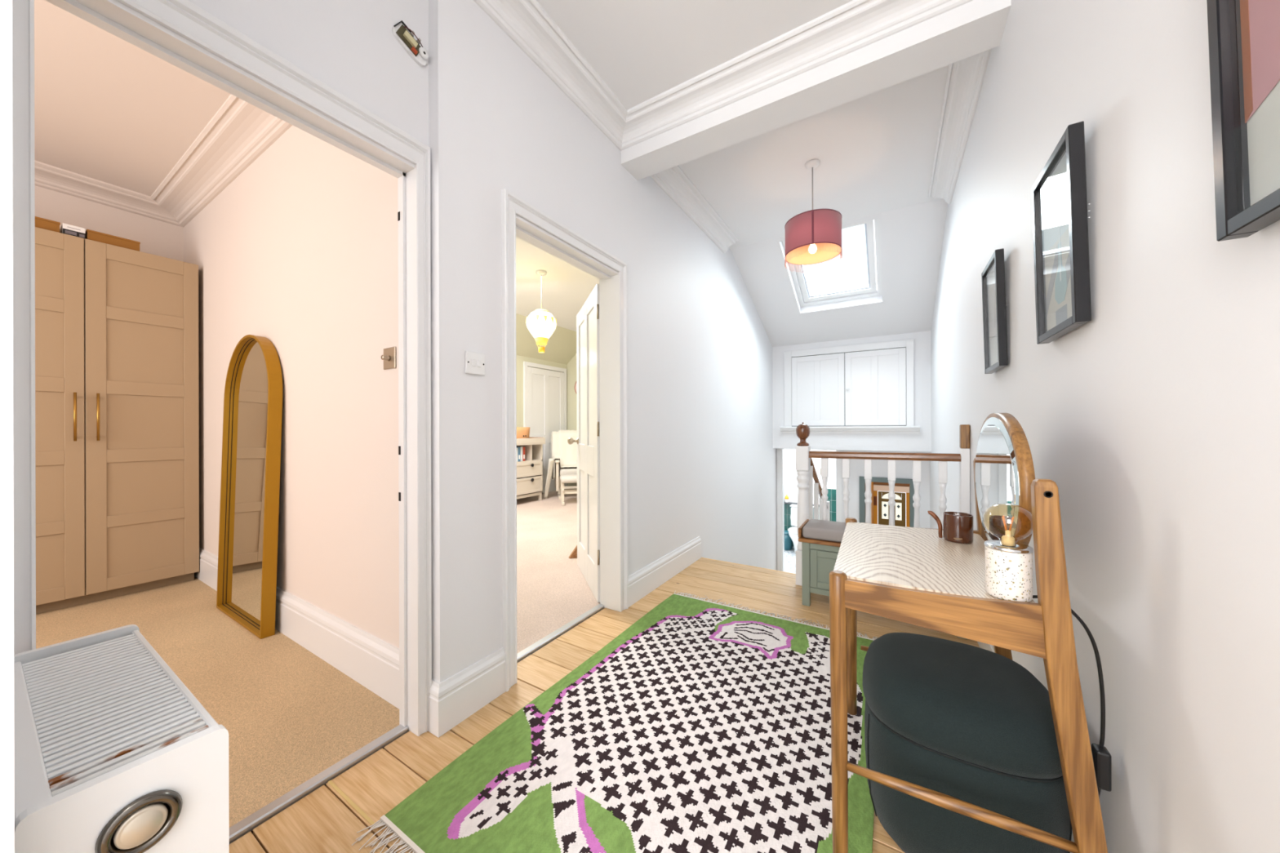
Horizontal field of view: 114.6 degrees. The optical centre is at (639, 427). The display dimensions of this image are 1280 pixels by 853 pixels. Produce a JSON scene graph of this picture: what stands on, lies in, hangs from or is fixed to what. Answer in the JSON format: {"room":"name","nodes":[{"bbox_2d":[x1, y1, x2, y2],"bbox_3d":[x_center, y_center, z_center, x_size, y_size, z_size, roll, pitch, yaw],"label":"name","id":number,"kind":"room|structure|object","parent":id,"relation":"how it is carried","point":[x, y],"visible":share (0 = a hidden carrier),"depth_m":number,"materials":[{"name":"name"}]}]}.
{"room":"upstairs landing","nodes":[
{"label":"upstairs landing","id":0,"kind":"room"},
{"bbox_2d":[0,0,14,852],"bbox_3d":[-0.981,-0.372,0.554,0.750,3.010,0.124,0,0,31],"label":"wall","id":1,"kind":"structure","parent":0,"point":[6,428],"depth_m":0.41,"materials":[{"name":"white paint"}]},
{"bbox_2d":[35,185,183,261],"bbox_3d":[-4.575,-0.348,1.798,0.120,2.980,3.495,0,0,31],"label":"wall","id":2,"kind":"structure","parent":0,"point":[155,237],"depth_m":2.96,"materials":[{"name":"beige paint"}]},
{"bbox_2d":[34,0,230,195],"bbox_3d":[-3.171,-1.736,0.999,3.355,0.110,3.600,0,0,31],"label":"ceiling","id":3,"kind":"structure","parent":0,"point":[108,108],"depth_m":2.15,"materials":[{"name":"beige paint"}]},
{"bbox_2d":[183,124,399,648],"bbox_3d":[-2.244,-0.354,2.494,3.370,2.980,0.125,0,0,31],"label":"wall","id":4,"kind":"structure","parent":0,"point":[299,252],"depth_m":2.02,"materials":[{"name":"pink paint"}]},
{"bbox_2d":[34,93,292,226],"bbox_3d":[-3.121,-1.637,0.965,3.235,0.090,3.395,0,0,31],"label":"trim","id":5,"kind":"structure","parent":4,"relation":"attached to","point":[239,132],"depth_m":2.65,"materials":[{"name":"beige paint"}]},
{"bbox_2d":[194,547,399,709],"bbox_3d":[-2.234,0.989,2.404,3.235,0.215,0.022,0,0,31],"label":"baseboard","id":6,"kind":"structure","parent":4,"relation":"attached to","point":[371,661],"depth_m":1.88,"materials":[{"name":"white paint"}]},
{"bbox_2d":[381,346,395,369],"bbox_3d":[-1.020,-0.282,1.653,0.088,0.086,0.032,0,0,31],"label":"light switch","id":7,"kind":"object","parent":4,"relation":"attached to","point":[388,357],"visible":1,"depth_m":1.65,"materials":[{"name":"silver metal"}]},
{"bbox_2d":[187,0,428,731],"bbox_3d":[-1.101,-0.372,1.077,0.090,3.010,1.090,0,0,31],"label":"wall","id":8,"kind":"structure","parent":0,"point":[351,46],"depth_m":1.31,"materials":[{"name":"white paint"}]},
{"bbox_2d":[12,0,431,736],"bbox_3d":[-0.995,0.039,1.140,0.023,2.128,0.860,0,0,31],"label":"trim","id":9,"kind":"structure","parent":8,"relation":"attached to","point":[184,18],"depth_m":1.01,"materials":[{"name":"white paint"}]},
{"bbox_2d":[45,0,416,735],"bbox_3d":[-1.044,0.078,1.171,0.093,2.050,0.796,0,0,31],"label":"trim","id":10,"kind":"structure","parent":8,"relation":"attached to","point":[114,17],"depth_m":1.47,"materials":[{"name":"white paint"}]},
{"bbox_2d":[229,724,408,844],"bbox_3d":[-1.061,1.101,1.184,0.040,0.024,0.770,0,0,31],"label":"trim","id":11,"kind":"structure","parent":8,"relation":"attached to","point":[246,825],"depth_m":1.26,"materials":[{"name":"white wood"}]},
{"bbox_2d":[391,20,428,66],"bbox_3d":[-0.804,-1.361,1.453,0.028,0.095,0.124,0,0,31],"label":"fire alarm","id":12,"kind":"object","parent":8,"relation":"attached to","point":[402,33],"visible":1,"depth_m":1.45,"materials":[{"name":"white plastic"}]},
{"bbox_2d":[35,488,979,852],"bbox_3d":[-1.197,1.178,2.551,5.491,0.170,8.300,0,0,31],"label":"floor","id":13,"kind":"structure","parent":0,"point":[288,715],"depth_m":1.84,"materials":[{"name":"beige wood"}]},
{"bbox_2d":[35,226,199,614],"bbox_3d":[-3.756,-0.038,2.445,0.540,2.274,1.492,0,0,31],"label":"wardrobe","id":14,"kind":"object","parent":13,"relation":"on","point":[117,386],"visible":0.93,"depth_m":2.64,"materials":[{"name":"beige wood"}]},
{"bbox_2d":[35,216,60,232],"bbox_3d":[-3.768,-1.208,2.403,0.374,0.066,0.416,0,0,31],"label":"cardboard box","id":15,"kind":"object","parent":14,"relation":"on","point":[42,223],"visible":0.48,"depth_m":2.44,"materials":[{"name":"brown cardboard"}]},
{"bbox_2d":[59,222,85,239],"bbox_3d":[-3.589,-1.209,2.594,0.275,0.066,0.082,0,0,31],"label":"printed box","id":16,"kind":"object","parent":14,"relation":"on","point":[66,228],"visible":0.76,"depth_m":2.52,"materials":[{"name":"white cardboard"}]},
{"bbox_2d":[65,230,84,237],"bbox_3d":[-3.470,-1.192,2.525,0.001,0.021,0.071,0,0,31],"label":"photo","id":17,"kind":"object","parent":16,"relation":"attached to","point":[80,233],"depth_m":2.53,"materials":[{"name":"grey paper"}]},
{"bbox_2d":[84,229,140,251],"bbox_3d":[-3.553,-1.209,2.753,0.374,0.066,0.214,0,0,31],"label":"cardboard box","id":18,"kind":"object","parent":14,"relation":"on","point":[93,235],"visible":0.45,"depth_m":2.65,"materials":[{"name":"brown cardboard"}]},
{"bbox_2d":[13,624,229,852],"bbox_3d":[-0.872,0.761,0.661,0.602,0.682,0.168,0,0,31],"label":"speaker","id":19,"kind":"object","parent":13,"relation":"on","point":[114,753],"visible":0.99,"depth_m":0.56,"materials":[{"name":"white plastic"}]},
{"bbox_2d":[216,334,282,639],"bbox_3d":[-2.250,0.281,2.362,0.728,1.628,0.058,0,-2,31],"label":"floor mirror","id":20,"kind":"object","parent":13,"relation":"on","point":[250,484],"visible":1,"depth_m":2.34,"materials":[{"name":"gold metal"}]},
{"bbox_2d":[224,338,267,627],"bbox_3d":[-2.247,0.281,2.366,0.702,1.602,0.004,0,-2,31],"label":"mirror glass","id":21,"kind":"object","parent":20,"relation":"attached to","point":[249,410],"depth_m":2.38,"materials":[{"name":"clear mirror"}]},
{"bbox_2d":[516,436,545,500],"bbox_3d":[-1.892,0.617,5.966,0.504,0.954,0.945,0,0,31],"label":"dresser","id":22,"kind":"object","parent":13,"relation":"on","point":[530,471],"visible":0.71,"depth_m":6.04,"materials":[{"name":"beige wood"}]},
{"bbox_2d":[516,446,520,462],"bbox_3d":[-1.802,0.374,5.917,0.191,0.209,0.045,0,0,31],"label":"packet","id":23,"kind":"object","parent":22,"relation":"on","point":[518,447],"visible":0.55,"depth_m":5.87,"materials":[{"name":"blue"}]},
{"bbox_2d":[520,446,522,461],"bbox_3d":[-1.778,0.374,5.956,0.191,0.209,0.040,0,0,31],"label":"book","id":24,"kind":"object","parent":22,"relation":"on","point":[520,446],"visible":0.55,"depth_m":5.90,"materials":[{"name":"white"}]},
{"bbox_2d":[516,426,529,438],"bbox_3d":[-1.764,0.106,6.048,0.284,0.236,0.284,0,0,31],"label":"storage basket","id":25,"kind":"object","parent":22,"relation":"on","point":[522,432],"visible":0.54,"depth_m":5.94,"materials":[{"name":"orange wicker"}]},
{"bbox_2d":[522,446,524,461],"bbox_3d":[-1.756,0.377,5.992,0.191,0.204,0.040,0,0,31],"label":"book","id":26,"kind":"object","parent":22,"relation":"on","point":[523,447],"visible":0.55,"depth_m":5.94,"materials":[{"name":"red"}]},
{"bbox_2d":[516,436,545,445],"bbox_3d":[-1.895,0.193,5.968,0.500,0.105,0.945,0,0,31],"label":"dresser top","id":27,"kind":"object","parent":22,"relation":"on","point":[532,441],"depth_m":6.03,"materials":[{"name":"beige wood"}]},
{"bbox_2d":[543,430,577,498],"bbox_3d":[-1.183,0.562,6.640,0.733,1.058,0.742,0,0,-14],"label":"easel","id":28,"kind":"object","parent":13,"relation":"on","point":[566,453],"visible":0.82,"depth_m":6.68,"materials":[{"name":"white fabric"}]},
{"bbox_2d":[554,458,577,499],"bbox_3d":[-1.052,0.593,6.644,0.650,1.000,0.670,0,0,-14],"label":"glider chair","id":29,"kind":"object","parent":13,"relation":"on","point":[571,470],"visible":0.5,"depth_m":6.33,"materials":[{"name":"white wood"}]},
{"bbox_2d":[558,466,577,475],"bbox_3d":[-1.032,0.698,6.566,0.500,0.130,0.490,0,0,-14],"label":"seat cushion","id":30,"kind":"object","parent":29,"relation":"on","point":[571,470],"depth_m":6.32,"materials":[{"name":"white fabric"}]},
{"bbox_2d":[560,474,577,506],"bbox_3d":[-0.930,0.892,6.009,0.460,0.400,0.380,0,0,-14],"label":"footstool","id":31,"kind":"object","parent":13,"relation":"on","point":[568,478],"visible":0.52,"depth_m":5.85,"materials":[{"name":"white fabric"}]},
{"bbox_2d":[560,474,577,483],"bbox_3d":[-0.930,0.738,6.009,0.460,0.090,0.340,0,0,-14],"label":"cushion","id":32,"kind":"object","parent":31,"relation":"on","point":[568,478],"depth_m":5.83,"materials":[{"name":"white fabric"}]},
{"bbox_2d":[568,545,577,558],"bbox_3d":[-0.543,1.011,3.469,0.113,0.160,0.042,0,0,-14],"label":"wedge","id":33,"kind":"object","parent":13,"relation":"on","point":[574,554],"visible":0.36,"depth_m":3.45,"materials":[{"name":"beige wood"}]},
{"bbox_2d":[351,591,877,852],"bbox_3d":[0.242,1.094,1.620,1.215,0.009,2.038,0,0,31],"label":"rug","id":34,"kind":"object","parent":13,"relation":"on","point":[703,726],"visible":0.95,"depth_m":1.36,"materials":[{"name":"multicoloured fabric"}]},
{"bbox_2d":[828,413,1107,852],"bbox_3d":[0.835,0.529,1.159,0.515,1.138,0.718,0,0,31],"label":"table","id":35,"kind":"object","parent":34,"relation":"on","point":[912,575],"visible":0.8,"depth_m":0.90,"materials":[{"name":"brown wood"}]},
{"bbox_2d":[927,511,942,537],"bbox_3d":[0.938,0.306,1.307,0.039,0.083,0.014,0,0,31],"label":"ornament","id":36,"kind":"object","parent":35,"relation":"on","point":[933,514],"visible":1,"depth_m":1.30,"materials":[{"name":"brown wood"}]},
{"bbox_2d":[942,511,973,543],"bbox_3d":[0.984,0.307,1.272,0.074,0.083,0.075,0,0,31],"label":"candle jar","id":37,"kind":"object","parent":35,"relation":"on","point":[957,526],"visible":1,"depth_m":1.25,"materials":[{"name":"orange glass"}]},
{"bbox_2d":[974,424,1014,540],"bbox_3d":[0.956,0.145,1.118,0.002,0.310,0.502,0,0,31],"label":"mirror glass","id":38,"kind":"object","parent":35,"relation":"attached to","point":[994,469],"depth_m":1.06,"materials":[{"name":"white"}]},
{"bbox_2d":[982,502,1111,798],"bbox_3d":[0.783,0.627,0.796,0.341,0.940,0.188,0,0,-45],"label":"table lamp","id":39,"kind":"object","parent":35,"relation":"on","point":[1008,563],"visible":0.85,"depth_m":0.83,"materials":[{"name":"stone"}]},
{"bbox_2d":[1001,529,1014,546],"bbox_3d":[0.764,0.227,0.853,0.021,0.031,0.021,0,0,31],"label":"socket","id":40,"kind":"object","parent":39,"relation":"attached to","point":[1006,540],"depth_m":0.85,"materials":[{"name":"metal"}]},
{"bbox_2d":[1091,742,1111,791],"bbox_3d":[0.935,0.688,0.834,0.022,0.076,0.031,0,0,31],"label":"plug","id":41,"kind":"object","parent":39,"relation":"attached to","point":[1102,759],"depth_m":0.82,"materials":[{"name":"black plastic"}]},
{"bbox_2d":[798,519,967,639],"bbox_3d":[1.421,0.858,2.455,0.850,0.476,0.304,0,0,31],"label":"storage bench","id":42,"kind":"object","parent":13,"relation":"on","point":[819,557],"visible":0.3,"depth_m":2.51,"materials":[{"name":"grey paint"}]},
{"bbox_2d":[802,519,845,542],"bbox_3d":[1.418,0.645,2.451,0.810,0.071,0.282,0,0,31],"label":"bench cushion","id":43,"kind":"object","parent":42,"relation":"on","point":[829,531],"visible":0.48,"depth_m":2.51,"materials":[{"name":"grey fabric"}]},
{"bbox_2d":[862,632,1071,852],"bbox_3d":[0.844,0.860,1.109,0.427,0.474,0.427,0,0,31],"label":"chair","id":44,"kind":"object","parent":13,"relation":"on","point":[968,723],"visible":0.91,"depth_m":0.96,"materials":[{"name":"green fabric"}]},
{"bbox_2d":[862,632,1062,779],"bbox_3d":[0.844,0.691,1.109,0.427,0.136,0.427,0,0,31],"label":"cushion","id":45,"kind":"object","parent":44,"relation":"on","point":[974,708],"depth_m":0.98,"materials":[{"name":"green fabric"}]},
{"bbox_2d":[515,355,566,426],"bbox_3d":[-2.551,-0.028,5.527,0.120,2.330,4.730,0,0,31],"label":"wall","id":46,"kind":"structure","parent":0,"point":[519,359],"depth_m":6.51,"materials":[{"name":"beige paint"}]},
{"bbox_2d":[523,361,567,493],"bbox_3d":[-1.585,0.017,6.964,0.030,2.155,0.990,0,0,31],"label":"door","id":47,"kind":"structure","parent":46,"relation":"in","point":[544,391],"depth_m":6.92,"materials":[{"name":"white paint"}]},
{"bbox_2d":[515,313,576,364],"bbox_3d":[-2.333,-1.419,5.363,0.670,0.590,4.680,0,0,31],"label":"ceiling","id":48,"kind":"structure","parent":0,"point":[561,346],"depth_m":6.68,"materials":[{"name":"beige paint"}]},
{"bbox_2d":[515,236,599,331],"bbox_3d":[-0.803,-1.648,4.426,2.920,0.100,4.680,0,0,31],"label":"ceiling","id":49,"kind":"structure","parent":0,"point":[566,287],"depth_m":4.63,"materials":[{"name":"white paint"}]},
{"bbox_2d":[525,270,556,352],"bbox_3d":[-1.008,-1.186,4.206,0.318,0.822,0.318,0,0,31],"label":"pendant lamp","id":50,"kind":"object","parent":49,"relation":"hanging from","point":[541,324],"visible":1,"depth_m":4.12,"materials":[{"name":"white plastic"}]},
{"bbox_2d":[537,346,545,352],"bbox_3d":[-1.007,-0.800,4.206,0.072,0.049,0.072,0,0,31],"label":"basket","id":51,"kind":"object","parent":50,"relation":"on","point":[541,349],"depth_m":4.18,"materials":[{"name":"yellow"}]},
{"bbox_2d":[566,353,577,489],"bbox_3d":[0.143,-0.360,6.590,3.570,2.980,0.105,0,0,31],"label":"wall","id":52,"kind":"structure","parent":0,"point":[571,397],"depth_m":7.36,"materials":[{"name":"beige paint"}]},
{"bbox_2d":[574,382,577,394],"bbox_3d":[-1.021,-0.717,7.228,0.330,0.330,0.019,0,0,31],"label":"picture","id":53,"kind":"object","parent":52,"relation":"attached to","point":[575,388],"visible":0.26,"depth_m":7.30,"materials":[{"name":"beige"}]},
{"bbox_2d":[428,0,777,682],"bbox_3d":[0.550,0.203,3.702,0.135,4.170,5.110,0,0,31],"label":"wall","id":54,"kind":"structure","parent":0,"point":[702,457],"depth_m":2.07,"materials":[{"name":"white paint"}]},
{"bbox_2d":[428,647,505,737],"bbox_3d":[-0.672,1.012,1.611,0.078,0.180,0.300,0,0,31],"label":"baseboard","id":55,"kind":"structure","parent":54,"relation":"attached to","point":[452,700],"depth_m":1.56,"materials":[{"name":"white paint"}]},
{"bbox_2d":[465,351,484,375],"bbox_3d":[-0.643,-0.253,1.610,0.014,0.086,0.086,0,0,31],"label":"light switch","id":56,"kind":"object","parent":54,"relation":"attached to","point":[474,362],"visible":1,"depth_m":1.60,"materials":[{"name":"white plastic"}]},
{"bbox_2d":[516,604,604,662],"bbox_3d":[-0.440,1.099,2.199,0.040,0.024,0.811,0,0,31],"label":"trim","id":57,"kind":"structure","parent":54,"relation":"attached to","point":[553,636],"depth_m":2.18,"materials":[{"name":"white wood"}]},
{"bbox_2d":[501,188,628,692],"bbox_3d":[-0.326,0.050,2.118,0.024,2.102,0.932,0,0,31],"label":"trim","id":58,"kind":"structure","parent":54,"relation":"attached to","point":[512,205],"depth_m":1.77,"materials":[{"name":"white paint"}]},
{"bbox_2d":[515,214,618,611],"bbox_3d":[-0.395,0.081,2.161,0.140,2.040,0.825,0,0,31],"label":"trim","id":59,"kind":"structure","parent":54,"relation":"attached to","point":[526,231],"depth_m":2.49,"materials":[{"name":"white paint"}]},
{"bbox_2d":[567,284,599,602],"bbox_3d":[-0.358,0.095,2.923,0.216,1.988,0.771,0,0,-18],"label":"door","id":60,"kind":"structure","parent":54,"relation":"in","point":[588,351],"depth_m":2.85,"materials":[{"name":"white paint"}]},
{"bbox_2d":[628,536,701,607],"bbox_3d":[0.213,1.009,3.001,0.018,0.180,1.140,0,0,31],"label":"baseboard","id":61,"kind":"structure","parent":54,"relation":"attached to","point":[649,578],"depth_m":2.89,"materials":[{"name":"white paint"}]},
{"bbox_2d":[649,164,737,253],"bbox_3d":[0.466,-1.766,3.310,0.140,0.110,1.620,0,0,31],"label":"trim","id":62,"kind":"structure","parent":54,"relation":"attached to","point":[673,181],"depth_m":3.26,"materials":[{"name":"white paint"}]},
{"bbox_2d":[536,0,852,109],"bbox_3d":[-0.553,-1.829,0.195,1.921,0.100,4.560,0,0,31],"label":"ceiling","id":63,"kind":"structure","parent":0,"point":[642,50],"depth_m":1.85,"materials":[{"name":"white paint"}]},
{"bbox_2d":[784,546,795,573],"bbox_3d":[2.409,2.256,6.806,2.200,0.056,2.120,0,0,31],"label":"floor","id":64,"kind":"structure","parent":0,"point":[789,556],"depth_m":6.88,"materials":[{"name":"stone"}]},
{"bbox_2d":[784,529,792,551],"bbox_3d":[2.677,2.058,7.551,0.224,0.336,0.272,0,0,31],"label":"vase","id":65,"kind":"object","parent":64,"relation":"on","point":[788,541],"visible":0.48,"depth_m":7.47,"materials":[{"name":"teal metal"}]},
{"bbox_2d":[787,504,813,553],"bbox_3d":[2.866,1.826,7.363,0.400,0.808,0.630,0,0,31],"label":"toilet","id":66,"kind":"object","parent":64,"relation":"on","point":[793,533],"visible":0.43,"depth_m":7.45,"materials":[{"name":"white ceramic"}]},
{"bbox_2d":[678,64,949,248],"bbox_3d":[1.129,-1.873,2.946,1.921,0.100,1.890,0,0,31],"label":"ceiling","id":67,"kind":"structure","parent":0,"point":[875,151],"depth_m":2.86,"materials":[{"name":"white paint"}]},
{"bbox_2d":[784,159,842,272],"bbox_3d":[1.189,-1.481,2.833,0.363,0.685,0.365,0,0,31],"label":"pendant lamp","id":68,"kind":"object","parent":67,"relation":"hanging from","point":[812,237],"visible":1,"depth_m":2.72,"materials":[{"name":"red fabric"}]},
{"bbox_2d":[783,448,871,523],"bbox_3d":[3.028,1.162,7.727,2.300,2.140,0.100,0,0,31],"label":"wall","id":69,"kind":"structure","parent":0,"point":[791,490],"depth_m":7.73,"materials":[{"name":"white paint"}]},
{"bbox_2d":[784,502,819,506],"bbox_3d":[2.683,1.415,7.832,1.400,0.025,0.080,0,0,31],"label":"trim","id":70,"kind":"structure","parent":69,"relation":"attached to","point":[788,503],"depth_m":7.69,"materials":[{"name":"grey stone"}]},
{"bbox_2d":[784,494,788,502],"bbox_3d":[2.773,1.330,7.768,0.072,0.144,0.072,0,0,31],"label":"soap bottle","id":71,"kind":"object","parent":70,"relation":"on","point":[786,497],"visible":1,"depth_m":7.74,"materials":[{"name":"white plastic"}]},
{"bbox_2d":[784,488,835,546],"bbox_3d":[2.902,1.662,7.729,1.880,1.140,0.029,0,0,31],"label":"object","id":72,"kind":"structure","parent":69,"relation":"attached to","point":[831,495],"depth_m":7.41,"materials":[{"name":"teal tile"}]},
{"bbox_2d":[730,198,947,346],"bbox_3d":[2.198,-1.537,4.597,2.021,1.022,2.041,0,0,31],"label":"ceiling","id":73,"kind":"structure","parent":0,"point":[912,237],"depth_m":4.40,"materials":[{"name":"white paint"}]},
{"bbox_2d":[778,218,882,312],"bbox_3d":[2.008,-1.696,4.255,0.845,0.661,1.161,0,0,31],"label":"window","id":74,"kind":"structure","parent":73,"relation":"attached to","point":[803,297],"depth_m":4.47,"materials":[{"name":"white paint"}]},
{"bbox_2d":[772,330,931,452],"bbox_3d":[2.643,-0.490,5.287,1.786,1.535,0.221,0,0,31],"label":"wall","id":75,"kind":"structure","parent":0,"point":[922,442],"depth_m":5.04,"materials":[{"name":"white paint"}]},
{"bbox_2d":[780,338,919,434],"bbox_3d":[2.570,-0.482,5.163,1.560,1.110,0.065,0,0,31],"label":"door","id":76,"kind":"structure","parent":75,"relation":"in","point":[863,388],"depth_m":5.13,"materials":[{"name":"white paint"}]},
{"bbox_2d":[776,448,929,542],"bbox_3d":[2.686,1.163,5.451,2.091,2.140,0.100,0,0,31],"label":"wall","id":77,"kind":"structure","parent":0,"point":[904,468],"depth_m":5.17,"materials":[{"name":"white paint"}]},
{"bbox_2d":[777,448,842,571],"bbox_3d":[2.327,1.234,5.659,0.830,2.000,0.120,0,0,31],"label":"trim","id":78,"kind":"structure","parent":77,"relation":"attached to","point":[780,472],"depth_m":5.80,"materials":[{"name":"white paint"}]},
{"bbox_2d":[858,475,914,527],"bbox_3d":[3.114,1.427,5.187,0.605,1.610,0.145,0,0,31],"label":"trim","id":79,"kind":"structure","parent":77,"relation":"attached to","point":[861,479],"depth_m":5.15,"materials":[{"name":"grey"}]},
{"bbox_2d":[871,481,873,524],"bbox_3d":[4.586,2.038,8.393,0.100,3.900,6.900,0,0,31],"label":"wall","id":80,"kind":"structure","parent":0,"point":[872,482],"depth_m":10.47,"materials":[{"name":"orange paint"}]},
{"bbox_2d":[873,484,909,527],"bbox_3d":[7.189,2.081,10.904,1.920,3.800,0.100,0,0,31],"label":"wall","id":81,"kind":"structure","parent":0,"point":[875,492],"depth_m":10.96,"materials":[{"name":"orange paint"}]},
{"bbox_2d":[873,496,876,505],"bbox_3d":[6.419,1.998,11.299,0.155,0.250,0.027,0,0,31],"label":"picture","id":82,"kind":"object","parent":81,"relation":"attached to","point":[874,497],"visible":0.59,"depth_m":11.27,"materials":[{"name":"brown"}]},
{"bbox_2d":[873,484,909,493],"bbox_3d":[7.143,1.631,10.832,1.720,0.160,0.070,0,0,31],"label":"trim","id":83,"kind":"structure","parent":81,"relation":"attached to","point":[876,487],"depth_m":11.06,"materials":[{"name":"white paint"}]},
{"bbox_2d":[873,481,909,486],"bbox_3d":[7.135,1.473,10.819,1.720,0.125,0.100,0,0,31],"label":"trim","id":84,"kind":"structure","parent":81,"relation":"attached to","point":[874,482],"depth_m":11.04,"materials":[{"name":"brown wood"}]},
{"bbox_2d":[877,491,906,526],"bbox_3d":[6.779,2.854,11.073,0.636,2.255,0.029,0,0,31],"label":"door","id":85,"kind":"structure","parent":81,"relation":"in","point":[883,506],"depth_m":11.03,"materials":[{"name":"yellow paint"}]},
{"bbox_2d":[929,0,1279,852],"bbox_3d":[1.324,0.201,1.300,0.120,4.170,8.400,0,0,31],"label":"wall","id":86,"kind":"structure","parent":0,"point":[1154,420],"depth_m":0.75,"materials":[{"name":"white paint"}]},
{"bbox_2d":[473,0,973,151],"bbox_3d":[-0.024,-1.730,0.930,1.786,0.100,2.567,0,0,31],"label":"trim","id":87,"kind":"structure","parent":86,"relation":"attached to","point":[854,25],"depth_m":1.93,"materials":[{"name":"white paint"}]},
{"bbox_2d":[620,0,1011,180],"bbox_3d":[0.696,-1.752,2.108,1.806,0.300,0.193,0,0,31],"label":"beam","id":88,"kind":"structure","parent":86,"relation":"attached to","point":[974,27],"depth_m":1.93,"materials":[{"name":"white paint"}]},
{"bbox_2d":[928,48,991,204],"bbox_3d":[1.884,-1.770,2.473,0.140,0.110,1.670,0,0,31],"label":"trim","id":89,"kind":"structure","parent":86,"relation":"attached to","point":[965,77],"depth_m":2.36,"materials":[{"name":"white paint"}]},
{"bbox_2d":[981,248,1008,373],"bbox_3d":[1.480,-0.469,1.716,0.044,0.454,0.294,0,0,31],"label":"framed picture","id":90,"kind":"object","parent":86,"relation":"attached to","point":[993,277],"visible":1,"depth_m":1.71,"materials":[{"name":"black wood"}]},
{"bbox_2d":[977,641,1074,852],"bbox_3d":[0.498,1.009,0.078,0.018,0.180,5.450,0,0,31],"label":"baseboard","id":91,"kind":"structure","parent":86,"relation":"attached to","point":[984,646],"depth_m":1.87,"materials":[{"name":"white paint"}]},
{"bbox_2d":[1031,120,1091,344],"bbox_3d":[1.076,-0.468,1.054,0.044,0.454,0.294,0,0,31],"label":"framed picture","id":92,"kind":"object","parent":86,"relation":"attached to","point":[1059,193],"visible":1,"depth_m":1.03,"materials":[{"name":"black"}]},
{"bbox_2d":[1054,242,1067,304],"bbox_3d":[1.081,-0.400,1.058,0.004,0.153,0.091,0,0,31],"label":"picture","id":93,"kind":"object","parent":92,"relation":"on","point":[1060,248],"depth_m":1.05},
{"bbox_2d":[1206,0,1279,241],"bbox_3d":[0.676,-0.467,0.400,0.044,0.454,0.294,0,0,31],"label":"framed picture","id":94,"kind":"object","parent":86,"relation":"attached to","point":[1244,35],"visible":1,"depth_m":0.51,"materials":[{"name":"black wood"}]},
{"bbox_3d":[1.978,2.285,4.186,1.786,0.100,2.800,0,0,31],"label":"floor","id":95,"kind":"structure","parent":0,"visible":0},
{"bbox_3d":[1.314,1.646,3.958,0.895,1.180,1.680,0,0,31],"label":"stairs","id":96,"kind":"structure","parent":95,"relation":"on","visible":0},
{"bbox_2d":[795,422,970,586],"bbox_3d":[1.825,1.027,3.160,0.966,2.137,1.266,0,0,31],"label":"balustrade","id":97,"kind":"object","parent":96,"relation":"on","point":[805,468],"visible":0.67,"depth_m":2.67,"materials":[{"name":"white paint"}]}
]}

